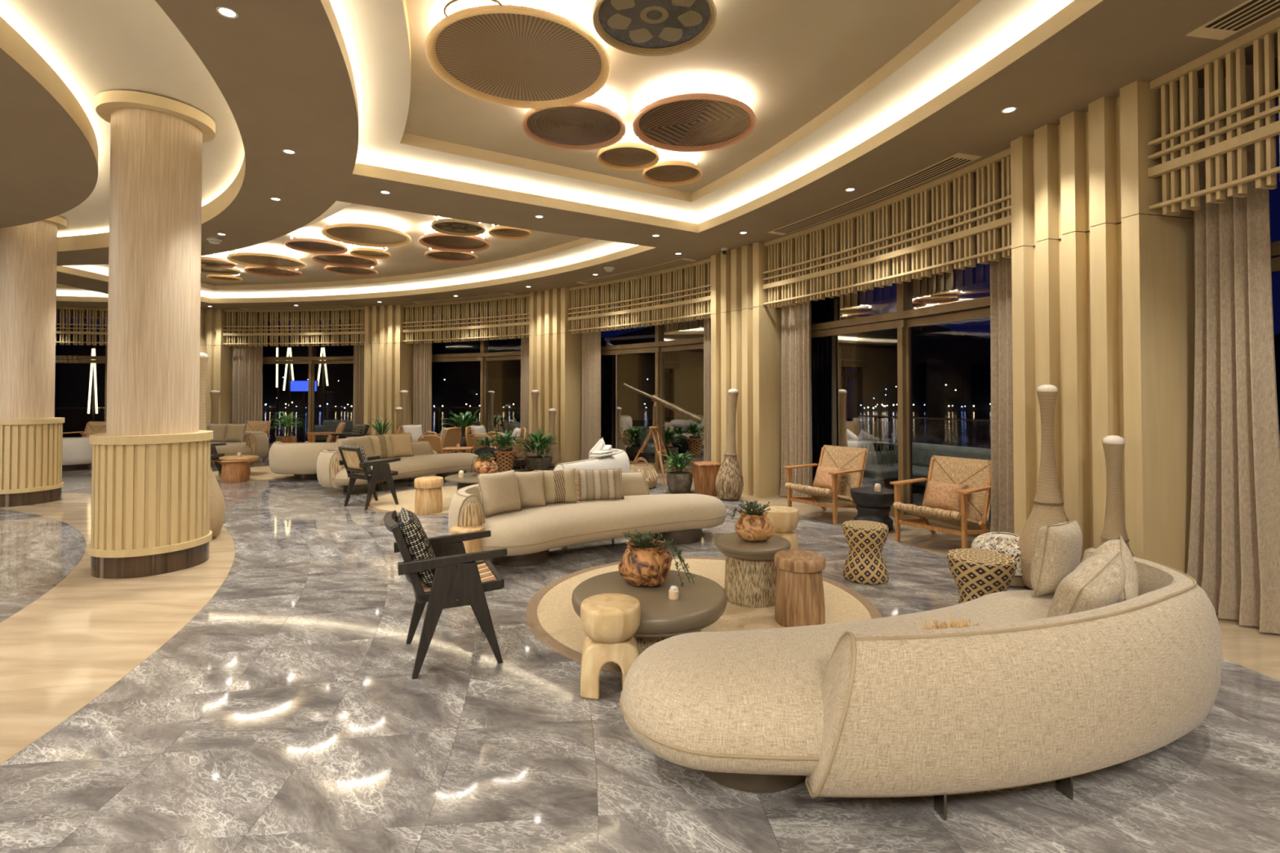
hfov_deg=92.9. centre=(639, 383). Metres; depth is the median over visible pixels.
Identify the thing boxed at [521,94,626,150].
lamp
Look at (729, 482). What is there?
bottle vase
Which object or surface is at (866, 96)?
ceiling
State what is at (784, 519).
stool
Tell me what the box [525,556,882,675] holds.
round rug
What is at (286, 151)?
recessed light
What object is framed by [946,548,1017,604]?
stool
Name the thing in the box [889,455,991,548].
armchair
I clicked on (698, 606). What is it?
coffee table
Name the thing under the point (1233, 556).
curtain
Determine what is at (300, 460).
sofa
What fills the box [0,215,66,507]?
round column
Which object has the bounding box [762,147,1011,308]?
valance
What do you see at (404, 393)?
bottle vase
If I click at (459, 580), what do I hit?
armchair
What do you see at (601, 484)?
cushion
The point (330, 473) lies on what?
sofa
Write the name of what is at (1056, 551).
cushion
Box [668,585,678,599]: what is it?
candle holder
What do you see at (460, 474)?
wooden cup
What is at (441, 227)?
lampshade
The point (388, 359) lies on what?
pier
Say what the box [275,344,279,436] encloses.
mast
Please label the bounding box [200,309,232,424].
pier
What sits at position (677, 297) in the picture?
valance
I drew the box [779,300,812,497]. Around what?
curtain
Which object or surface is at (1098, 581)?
cushion
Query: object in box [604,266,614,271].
smoke detector
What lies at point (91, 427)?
armchair
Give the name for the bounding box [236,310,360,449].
window
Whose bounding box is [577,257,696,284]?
ceiling vent
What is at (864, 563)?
stool
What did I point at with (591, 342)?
curtain
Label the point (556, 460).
bottle vase
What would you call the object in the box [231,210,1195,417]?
wall
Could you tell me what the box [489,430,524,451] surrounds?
potted plant
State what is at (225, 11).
recessed light
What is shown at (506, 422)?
armchair
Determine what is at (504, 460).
planter
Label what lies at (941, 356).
sky
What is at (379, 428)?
potted plant
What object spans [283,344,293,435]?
mast
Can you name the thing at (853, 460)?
armchair
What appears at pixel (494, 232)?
lampshade
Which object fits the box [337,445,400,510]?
armchair
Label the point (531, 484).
cushion
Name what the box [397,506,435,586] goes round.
cushion
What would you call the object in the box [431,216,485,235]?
lamp
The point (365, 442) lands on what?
cushion
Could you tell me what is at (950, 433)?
sea
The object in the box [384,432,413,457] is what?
cushion
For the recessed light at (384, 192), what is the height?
0.007 m
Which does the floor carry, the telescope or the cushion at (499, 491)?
the telescope
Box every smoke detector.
[206,236,222,244]
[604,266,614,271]
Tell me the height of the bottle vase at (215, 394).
1.581 m
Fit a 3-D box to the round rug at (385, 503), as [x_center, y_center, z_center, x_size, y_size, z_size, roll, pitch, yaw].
[-2.650,1.635,8.725,2.400,0.010,2.400,0,-1,0]
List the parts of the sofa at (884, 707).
seat, leg, backrest, leg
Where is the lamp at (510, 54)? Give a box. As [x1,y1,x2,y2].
[425,0,610,108]
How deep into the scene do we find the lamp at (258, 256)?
10.79 m
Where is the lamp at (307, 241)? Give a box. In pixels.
[284,230,347,254]
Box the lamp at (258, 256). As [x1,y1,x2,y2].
[226,245,306,269]
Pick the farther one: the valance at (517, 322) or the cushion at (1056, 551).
the valance at (517, 322)
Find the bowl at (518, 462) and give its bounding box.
[512,457,526,468]
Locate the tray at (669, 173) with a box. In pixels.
[645,164,698,182]
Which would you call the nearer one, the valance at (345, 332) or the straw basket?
the straw basket
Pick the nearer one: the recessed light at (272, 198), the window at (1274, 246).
the window at (1274, 246)
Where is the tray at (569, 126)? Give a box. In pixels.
[527,106,620,145]
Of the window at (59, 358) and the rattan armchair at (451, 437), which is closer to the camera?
the rattan armchair at (451, 437)
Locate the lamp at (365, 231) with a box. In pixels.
[321,215,411,247]
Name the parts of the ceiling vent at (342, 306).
blade, blade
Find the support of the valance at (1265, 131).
hanging from the ceiling
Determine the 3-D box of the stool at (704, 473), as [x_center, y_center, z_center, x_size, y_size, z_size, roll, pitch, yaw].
[0.985,1.407,9.029,0.370,0.475,0.370,0,-1,-17]
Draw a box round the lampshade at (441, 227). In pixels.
[434,222,482,232]
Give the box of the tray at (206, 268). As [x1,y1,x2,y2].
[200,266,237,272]
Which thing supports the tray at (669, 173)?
on the lamp at (673, 168)
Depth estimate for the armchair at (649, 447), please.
13.05 m
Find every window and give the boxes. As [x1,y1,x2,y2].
[54,184,1279,537]
[55,309,107,421]
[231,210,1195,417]
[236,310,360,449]
[423,298,526,457]
[600,271,703,477]
[1270,57,1279,273]
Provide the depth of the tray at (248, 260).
10.96 m
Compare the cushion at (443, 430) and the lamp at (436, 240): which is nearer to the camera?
the lamp at (436, 240)
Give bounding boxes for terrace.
[268,440,991,521]
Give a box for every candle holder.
[458,470,463,477]
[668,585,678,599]
[874,483,880,492]
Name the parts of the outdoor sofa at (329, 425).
arm, seat, backrest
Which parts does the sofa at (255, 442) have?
seat, panel, backrest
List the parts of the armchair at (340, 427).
leg, leg, armrest, armrest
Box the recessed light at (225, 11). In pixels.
[215,6,238,18]
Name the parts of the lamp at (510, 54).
handle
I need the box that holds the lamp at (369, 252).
[349,244,391,258]
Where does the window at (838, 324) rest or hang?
attached to the wall at (1193, 211)
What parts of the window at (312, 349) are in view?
head frame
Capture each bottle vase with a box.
[199,352,226,537]
[209,390,221,424]
[395,406,403,434]
[400,390,408,426]
[524,390,544,457]
[544,408,560,468]
[715,388,743,500]
[1017,384,1082,591]
[1098,435,1133,556]
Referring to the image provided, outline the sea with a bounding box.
[56,410,1279,452]
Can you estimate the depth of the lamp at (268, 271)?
11.96 m
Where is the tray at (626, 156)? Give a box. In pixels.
[600,146,656,166]
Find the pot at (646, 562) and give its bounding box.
[617,528,694,586]
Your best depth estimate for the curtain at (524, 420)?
13.75 m
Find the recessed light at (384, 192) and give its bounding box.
[379,190,391,194]
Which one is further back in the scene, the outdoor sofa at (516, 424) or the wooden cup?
the outdoor sofa at (516, 424)
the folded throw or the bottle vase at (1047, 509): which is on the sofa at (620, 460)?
the folded throw
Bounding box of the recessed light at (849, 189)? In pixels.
[844,187,855,191]
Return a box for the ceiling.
[0,0,1279,312]
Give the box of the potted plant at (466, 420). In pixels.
[440,409,479,453]
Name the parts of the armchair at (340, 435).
armrest, armrest, post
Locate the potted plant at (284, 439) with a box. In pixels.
[268,411,303,443]
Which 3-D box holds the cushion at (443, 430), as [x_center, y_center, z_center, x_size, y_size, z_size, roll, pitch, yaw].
[-4.062,1.105,12.784,0.209,0.399,0.482,0,-1,16]
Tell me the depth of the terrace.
9.31 m
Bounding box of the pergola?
[604,334,668,346]
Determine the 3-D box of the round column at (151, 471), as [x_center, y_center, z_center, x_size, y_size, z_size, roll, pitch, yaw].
[-4.272,-0.409,5.362,0.850,3.990,0.850,1,-1,-32]
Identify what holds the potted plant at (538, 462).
on the floor
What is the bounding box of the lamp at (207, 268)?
[200,264,240,275]
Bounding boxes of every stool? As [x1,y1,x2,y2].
[220,458,249,483]
[413,475,443,515]
[449,524,484,561]
[580,593,640,699]
[690,461,721,496]
[761,506,799,549]
[773,549,825,627]
[842,520,888,584]
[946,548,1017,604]
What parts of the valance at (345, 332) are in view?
wide rail, rail, rail, rail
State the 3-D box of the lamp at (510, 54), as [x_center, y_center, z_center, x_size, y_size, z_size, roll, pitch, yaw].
[-0.859,-2.387,4.376,1.296,0.217,1.296,0,-1,-19]
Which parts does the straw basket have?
handle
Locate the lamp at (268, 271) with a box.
[244,266,302,277]
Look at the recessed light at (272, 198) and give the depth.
6.85 m
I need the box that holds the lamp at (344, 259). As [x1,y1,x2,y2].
[311,245,377,267]
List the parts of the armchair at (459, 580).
rail, post, rail, seat rail, leg, leg, armrest, armrest, rail, leg, leg, rail, seat rail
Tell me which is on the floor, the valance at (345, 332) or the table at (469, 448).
the table at (469, 448)
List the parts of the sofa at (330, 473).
panel, backrest, seat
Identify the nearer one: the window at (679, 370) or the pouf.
the pouf
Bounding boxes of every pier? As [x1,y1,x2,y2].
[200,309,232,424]
[364,304,413,435]
[528,287,581,463]
[711,241,781,497]
[1010,80,1195,573]
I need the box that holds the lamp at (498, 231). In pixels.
[488,224,532,239]
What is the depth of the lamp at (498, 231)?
9.02 m
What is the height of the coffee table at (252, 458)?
0.340 m
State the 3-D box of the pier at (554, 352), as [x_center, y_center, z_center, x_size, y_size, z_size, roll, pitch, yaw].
[-1.825,-0.141,13.060,1.072,3.700,0.500,-1,-1,37]
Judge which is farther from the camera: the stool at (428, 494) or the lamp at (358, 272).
the lamp at (358, 272)
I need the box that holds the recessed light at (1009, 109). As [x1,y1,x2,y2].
[1000,106,1017,113]
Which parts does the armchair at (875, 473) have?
frame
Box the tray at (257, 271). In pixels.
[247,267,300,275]
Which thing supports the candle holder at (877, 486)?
on the table at (871, 505)
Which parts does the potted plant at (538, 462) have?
pot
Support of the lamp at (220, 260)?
attached to the ceiling
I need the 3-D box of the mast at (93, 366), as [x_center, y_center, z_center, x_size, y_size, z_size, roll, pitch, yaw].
[-16.511,0.334,18.366,0.256,3.000,0.118,0,-1,-19]
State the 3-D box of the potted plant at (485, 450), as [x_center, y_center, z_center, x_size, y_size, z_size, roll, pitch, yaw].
[-2.960,1.347,11.681,0.501,0.679,0.482,0,-1,0]
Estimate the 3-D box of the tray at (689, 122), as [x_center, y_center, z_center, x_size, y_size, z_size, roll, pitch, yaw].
[0.476,-2.304,5.377,0.972,0.012,0.972,0,-1,17]
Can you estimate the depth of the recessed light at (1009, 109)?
4.71 m
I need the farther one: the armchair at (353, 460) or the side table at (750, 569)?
the armchair at (353, 460)
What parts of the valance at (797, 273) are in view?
wide rail, rail, rail, rail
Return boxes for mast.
[87,345,97,421]
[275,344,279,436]
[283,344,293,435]
[317,346,328,425]
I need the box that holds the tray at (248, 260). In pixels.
[231,255,302,266]
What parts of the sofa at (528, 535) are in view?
panel, backrest, seat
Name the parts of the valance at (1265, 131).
wide rail, rail, rail, rail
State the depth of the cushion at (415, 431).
13.56 m
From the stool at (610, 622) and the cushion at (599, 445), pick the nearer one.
the stool at (610, 622)
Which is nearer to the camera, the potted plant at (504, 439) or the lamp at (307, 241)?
the lamp at (307, 241)
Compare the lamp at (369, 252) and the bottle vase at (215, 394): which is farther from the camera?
the bottle vase at (215, 394)
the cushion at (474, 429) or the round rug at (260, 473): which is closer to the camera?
the round rug at (260, 473)
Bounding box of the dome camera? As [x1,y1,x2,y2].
[720,247,728,254]
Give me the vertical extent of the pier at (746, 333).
3.700 m
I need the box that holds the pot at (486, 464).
[470,451,497,473]
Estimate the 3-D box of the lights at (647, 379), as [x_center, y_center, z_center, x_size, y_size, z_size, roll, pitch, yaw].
[0.781,2.748,302.704,514.562,18.775,13.908,0,-1,0]
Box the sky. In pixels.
[54,317,1279,411]
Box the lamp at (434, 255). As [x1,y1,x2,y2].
[424,248,478,262]
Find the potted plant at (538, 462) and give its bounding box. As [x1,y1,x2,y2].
[517,427,557,471]
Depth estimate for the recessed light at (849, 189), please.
6.55 m
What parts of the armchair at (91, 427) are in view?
armrest, armrest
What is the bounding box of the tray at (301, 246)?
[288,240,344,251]
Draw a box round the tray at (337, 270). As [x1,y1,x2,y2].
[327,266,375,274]
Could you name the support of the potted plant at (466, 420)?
on the floor
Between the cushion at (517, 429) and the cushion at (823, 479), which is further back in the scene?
the cushion at (517, 429)
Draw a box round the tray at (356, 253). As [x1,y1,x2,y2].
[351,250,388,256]
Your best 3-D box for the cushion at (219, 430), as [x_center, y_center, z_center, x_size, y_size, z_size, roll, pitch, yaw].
[-9.322,1.081,13.415,0.448,0.404,0.210,0,-1,6]
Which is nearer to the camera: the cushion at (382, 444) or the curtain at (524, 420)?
the cushion at (382, 444)
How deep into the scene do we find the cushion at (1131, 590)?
2.87 m
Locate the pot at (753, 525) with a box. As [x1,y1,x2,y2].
[730,500,774,542]
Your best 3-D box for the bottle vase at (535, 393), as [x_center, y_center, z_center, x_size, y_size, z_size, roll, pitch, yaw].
[-2.200,0.913,12.737,0.400,1.581,0.400,0,-1,0]
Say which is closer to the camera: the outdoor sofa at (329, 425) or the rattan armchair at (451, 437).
the rattan armchair at (451, 437)
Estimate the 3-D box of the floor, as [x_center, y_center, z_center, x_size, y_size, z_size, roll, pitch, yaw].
[-6.801,1.583,3.268,35.983,0.060,24.197,-1,-1,36]
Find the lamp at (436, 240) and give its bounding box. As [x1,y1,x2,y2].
[418,229,490,252]
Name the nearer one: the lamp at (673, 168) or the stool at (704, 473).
the lamp at (673, 168)
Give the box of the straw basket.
[629,457,657,488]
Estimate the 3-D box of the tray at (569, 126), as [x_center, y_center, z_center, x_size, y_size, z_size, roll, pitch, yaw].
[-0.586,-2.304,5.421,0.826,0.012,0.826,0,-1,17]
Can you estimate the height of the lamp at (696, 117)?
0.217 m
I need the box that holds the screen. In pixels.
[289,380,318,442]
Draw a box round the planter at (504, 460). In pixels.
[493,449,516,471]
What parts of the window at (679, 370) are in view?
pane, rail, head frame, sill, rail, pane, pane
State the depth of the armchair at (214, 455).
10.68 m
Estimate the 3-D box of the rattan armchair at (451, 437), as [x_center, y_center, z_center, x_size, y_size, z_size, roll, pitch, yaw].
[-4.206,1.303,12.819,0.684,0.810,0.655,0,-1,15]
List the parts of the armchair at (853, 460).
leg, armrest, rail, leg, post, rush seat, leg, armrest, post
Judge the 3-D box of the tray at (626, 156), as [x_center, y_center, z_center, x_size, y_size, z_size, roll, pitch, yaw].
[-0.118,-2.293,6.099,0.557,0.012,0.557,0,-1,17]
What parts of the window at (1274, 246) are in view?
head frame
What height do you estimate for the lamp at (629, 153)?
0.217 m
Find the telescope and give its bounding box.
[622,382,703,486]
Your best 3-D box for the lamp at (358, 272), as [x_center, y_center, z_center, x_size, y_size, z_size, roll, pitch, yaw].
[-5.558,-2.269,11.717,0.941,0.217,0.941,0,-1,-23]
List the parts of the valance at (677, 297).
wide rail, rail, rail, rail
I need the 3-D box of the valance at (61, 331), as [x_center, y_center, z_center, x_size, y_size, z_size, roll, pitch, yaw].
[-13.920,-1.472,15.555,3.944,0.958,0.302,0,-1,-13]
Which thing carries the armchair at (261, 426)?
on the floor
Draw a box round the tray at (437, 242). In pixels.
[422,235,486,249]
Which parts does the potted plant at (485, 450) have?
pot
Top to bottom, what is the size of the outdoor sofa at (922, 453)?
0.700 m
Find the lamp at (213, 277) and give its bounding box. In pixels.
[206,274,242,281]
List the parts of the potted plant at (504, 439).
pot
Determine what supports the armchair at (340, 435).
on the floor
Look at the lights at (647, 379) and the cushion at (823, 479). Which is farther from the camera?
the lights at (647, 379)
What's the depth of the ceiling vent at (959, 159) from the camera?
6.59 m
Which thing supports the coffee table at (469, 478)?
on the round rug at (385, 503)
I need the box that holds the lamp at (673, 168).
[642,149,702,186]
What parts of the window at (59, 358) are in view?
head frame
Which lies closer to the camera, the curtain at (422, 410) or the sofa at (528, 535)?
the sofa at (528, 535)
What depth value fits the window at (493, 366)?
14.69 m
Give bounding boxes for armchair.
[62,421,106,436]
[210,443,226,474]
[244,421,271,454]
[305,422,345,442]
[330,424,369,442]
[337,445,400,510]
[382,510,507,679]
[396,424,438,452]
[417,426,461,453]
[465,425,504,453]
[489,426,526,468]
[506,422,513,434]
[642,427,655,461]
[783,444,868,524]
[862,442,897,487]
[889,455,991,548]
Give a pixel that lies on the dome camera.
(723, 250)
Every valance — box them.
[55,306,107,345]
[222,306,364,346]
[402,293,529,343]
[568,257,711,333]
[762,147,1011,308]
[1147,16,1279,215]
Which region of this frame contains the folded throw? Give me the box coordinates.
[590,444,615,457]
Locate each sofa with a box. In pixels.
[62,436,92,470]
[210,431,268,457]
[268,440,436,479]
[306,419,353,442]
[316,441,477,493]
[448,471,727,567]
[449,421,519,435]
[553,448,630,471]
[619,547,1222,820]
[642,426,655,459]
[866,441,991,493]
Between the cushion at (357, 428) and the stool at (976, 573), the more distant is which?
the cushion at (357, 428)
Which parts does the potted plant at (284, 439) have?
pot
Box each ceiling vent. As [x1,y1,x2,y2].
[239,305,351,309]
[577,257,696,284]
[767,152,982,235]
[1185,0,1279,39]
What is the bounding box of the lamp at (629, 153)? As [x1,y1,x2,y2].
[596,129,659,170]
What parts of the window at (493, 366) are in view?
head frame, pane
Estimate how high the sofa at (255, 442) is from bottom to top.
0.659 m
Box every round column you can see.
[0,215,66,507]
[87,89,215,578]
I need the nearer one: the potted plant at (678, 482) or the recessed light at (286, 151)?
the recessed light at (286, 151)
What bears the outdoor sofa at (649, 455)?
on the terrace
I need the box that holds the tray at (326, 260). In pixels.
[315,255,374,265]
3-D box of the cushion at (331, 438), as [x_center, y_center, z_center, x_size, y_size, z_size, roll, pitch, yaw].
[-7.129,1.286,14.041,0.192,0.312,0.461,1,-1,-35]
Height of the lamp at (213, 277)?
0.217 m
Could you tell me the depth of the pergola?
15.90 m
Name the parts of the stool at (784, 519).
seat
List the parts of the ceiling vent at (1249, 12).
blade, blade, blade, blade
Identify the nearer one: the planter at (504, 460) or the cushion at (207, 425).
the planter at (504, 460)
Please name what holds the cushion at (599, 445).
on the sofa at (620, 460)
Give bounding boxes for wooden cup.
[458,472,463,477]
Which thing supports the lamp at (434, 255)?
attached to the ceiling
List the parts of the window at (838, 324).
post, post, post, glass balustrade, rail, pane, pane, rail, post, sill, head frame, pane, rail, post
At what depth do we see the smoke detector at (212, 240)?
8.57 m
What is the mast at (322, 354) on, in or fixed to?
on the terrace
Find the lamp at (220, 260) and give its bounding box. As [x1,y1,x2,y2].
[200,252,236,267]
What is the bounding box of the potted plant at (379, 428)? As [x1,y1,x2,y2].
[366,416,395,435]
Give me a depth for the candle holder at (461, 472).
8.20 m
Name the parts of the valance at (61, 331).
wide rail, rail, rail, rail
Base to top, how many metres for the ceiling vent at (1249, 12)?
0.008 m
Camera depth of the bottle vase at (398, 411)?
13.69 m
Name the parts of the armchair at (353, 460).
post, rail, leg, rail, seat rail, armrest, post, leg, leg, armrest, rail, leg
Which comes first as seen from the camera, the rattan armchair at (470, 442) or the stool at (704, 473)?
the stool at (704, 473)
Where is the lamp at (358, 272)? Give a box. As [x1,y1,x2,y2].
[324,265,377,276]
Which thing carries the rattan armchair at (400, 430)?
on the floor
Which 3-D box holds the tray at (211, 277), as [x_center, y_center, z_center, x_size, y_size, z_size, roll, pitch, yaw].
[-8.523,-2.191,12.485,0.549,0.012,0.549,0,-1,-23]
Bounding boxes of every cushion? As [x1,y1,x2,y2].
[205,423,210,430]
[208,423,228,442]
[223,423,246,442]
[325,432,336,442]
[336,436,356,451]
[343,444,371,475]
[346,435,375,460]
[351,423,365,434]
[364,433,395,459]
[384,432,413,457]
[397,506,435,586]
[402,424,423,441]
[439,427,453,443]
[470,425,486,436]
[476,469,521,517]
[501,471,546,507]
[511,426,521,439]
[533,468,581,503]
[574,468,624,501]
[588,439,604,459]
[812,465,848,494]
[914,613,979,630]
[922,480,971,512]
[1030,519,1082,596]
[1046,551,1125,617]
[1089,534,1138,603]
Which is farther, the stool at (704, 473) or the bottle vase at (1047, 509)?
the stool at (704, 473)
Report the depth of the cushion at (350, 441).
9.13 m
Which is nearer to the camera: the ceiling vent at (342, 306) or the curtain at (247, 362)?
the ceiling vent at (342, 306)
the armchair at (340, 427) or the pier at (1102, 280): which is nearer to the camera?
the pier at (1102, 280)
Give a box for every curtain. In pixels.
[231,314,262,424]
[352,311,364,427]
[413,308,431,435]
[519,300,528,457]
[580,331,600,460]
[703,317,711,461]
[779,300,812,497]
[990,173,1013,533]
[1186,64,1279,634]
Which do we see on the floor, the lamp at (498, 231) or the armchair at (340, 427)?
the armchair at (340, 427)
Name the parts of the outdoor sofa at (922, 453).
arm, seat, backrest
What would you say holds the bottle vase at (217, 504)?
on the floor
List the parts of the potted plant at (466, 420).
pot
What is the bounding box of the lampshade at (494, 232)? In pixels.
[490,228,529,236]
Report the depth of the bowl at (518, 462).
12.15 m
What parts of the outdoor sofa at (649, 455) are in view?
backrest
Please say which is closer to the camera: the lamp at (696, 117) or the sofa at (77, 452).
the lamp at (696, 117)
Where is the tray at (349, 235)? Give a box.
[326,226,407,244]
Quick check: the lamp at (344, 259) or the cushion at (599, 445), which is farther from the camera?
the lamp at (344, 259)
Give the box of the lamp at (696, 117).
[632,84,756,151]
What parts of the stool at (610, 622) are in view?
seat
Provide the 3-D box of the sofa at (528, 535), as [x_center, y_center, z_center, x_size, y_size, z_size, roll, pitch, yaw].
[-0.418,1.267,5.947,2.841,0.659,1.232,0,-1,-26]
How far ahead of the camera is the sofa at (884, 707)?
2.15 m
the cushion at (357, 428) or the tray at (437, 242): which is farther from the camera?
the cushion at (357, 428)
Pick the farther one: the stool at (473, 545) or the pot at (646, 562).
the stool at (473, 545)
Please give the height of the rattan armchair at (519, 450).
0.810 m
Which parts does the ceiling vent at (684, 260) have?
blade, blade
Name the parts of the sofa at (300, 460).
backrest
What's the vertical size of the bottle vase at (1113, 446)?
1.216 m
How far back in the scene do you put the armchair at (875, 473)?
8.98 m
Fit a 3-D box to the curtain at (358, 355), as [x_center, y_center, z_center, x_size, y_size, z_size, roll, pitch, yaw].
[-7.179,-0.068,15.740,0.505,3.600,0.174,0,-1,14]
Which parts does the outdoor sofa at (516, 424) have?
backrest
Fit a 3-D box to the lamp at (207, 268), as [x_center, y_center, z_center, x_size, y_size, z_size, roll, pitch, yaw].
[-8.140,-2.271,11.629,0.848,0.217,0.848,0,-1,-23]
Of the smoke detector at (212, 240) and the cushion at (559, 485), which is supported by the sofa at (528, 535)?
the cushion at (559, 485)
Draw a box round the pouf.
[971,532,1026,587]
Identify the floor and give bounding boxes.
[0,449,1279,852]
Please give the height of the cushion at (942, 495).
0.312 m
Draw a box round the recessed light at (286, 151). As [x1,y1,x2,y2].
[281,149,295,154]
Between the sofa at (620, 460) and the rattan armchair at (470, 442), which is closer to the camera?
the sofa at (620, 460)
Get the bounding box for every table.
[210,455,259,477]
[441,446,474,453]
[444,471,498,489]
[571,569,727,665]
[714,532,791,607]
[849,487,894,531]
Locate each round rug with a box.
[212,466,293,481]
[363,485,457,515]
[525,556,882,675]
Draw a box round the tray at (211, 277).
[209,276,239,279]
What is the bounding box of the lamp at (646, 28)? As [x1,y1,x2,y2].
[591,0,716,56]
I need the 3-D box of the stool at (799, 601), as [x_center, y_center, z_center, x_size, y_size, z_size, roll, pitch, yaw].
[1.045,1.338,3.977,0.329,0.431,0.329,0,-1,0]
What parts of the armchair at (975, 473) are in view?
leg, armrest, leg, post, rail, rush seat, leg, armrest, leg, post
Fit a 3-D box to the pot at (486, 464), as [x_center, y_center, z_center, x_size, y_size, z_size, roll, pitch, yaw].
[-2.157,1.104,8.398,0.404,0.324,0.330,0,-1,16]
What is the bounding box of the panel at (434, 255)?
[427,251,475,260]
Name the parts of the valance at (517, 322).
wide rail, rail, rail, rail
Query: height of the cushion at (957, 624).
0.162 m
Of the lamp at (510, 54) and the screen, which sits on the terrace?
the screen
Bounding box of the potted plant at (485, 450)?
[474,436,497,462]
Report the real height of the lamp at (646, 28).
0.217 m
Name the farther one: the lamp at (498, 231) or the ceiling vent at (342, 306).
the ceiling vent at (342, 306)
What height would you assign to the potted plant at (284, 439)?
1.083 m
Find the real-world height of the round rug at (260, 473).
0.010 m
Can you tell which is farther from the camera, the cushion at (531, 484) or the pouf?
the cushion at (531, 484)
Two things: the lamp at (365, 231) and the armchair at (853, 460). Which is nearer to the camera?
the armchair at (853, 460)
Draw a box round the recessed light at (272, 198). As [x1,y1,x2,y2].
[270,197,280,200]
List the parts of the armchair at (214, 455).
leg, seat rail, armrest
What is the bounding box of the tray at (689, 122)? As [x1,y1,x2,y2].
[639,99,749,146]
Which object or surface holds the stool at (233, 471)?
on the round rug at (260, 473)
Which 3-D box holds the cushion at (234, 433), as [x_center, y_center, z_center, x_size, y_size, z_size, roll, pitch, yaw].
[-8.922,1.081,13.400,0.448,0.404,0.210,0,-1,6]
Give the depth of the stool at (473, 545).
4.92 m
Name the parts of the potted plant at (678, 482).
pot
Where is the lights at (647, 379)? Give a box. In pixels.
[265,378,974,408]
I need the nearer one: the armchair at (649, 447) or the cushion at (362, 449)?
the cushion at (362, 449)
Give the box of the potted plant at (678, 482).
[660,448,698,493]
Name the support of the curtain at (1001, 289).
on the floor
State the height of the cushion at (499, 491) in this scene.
0.367 m

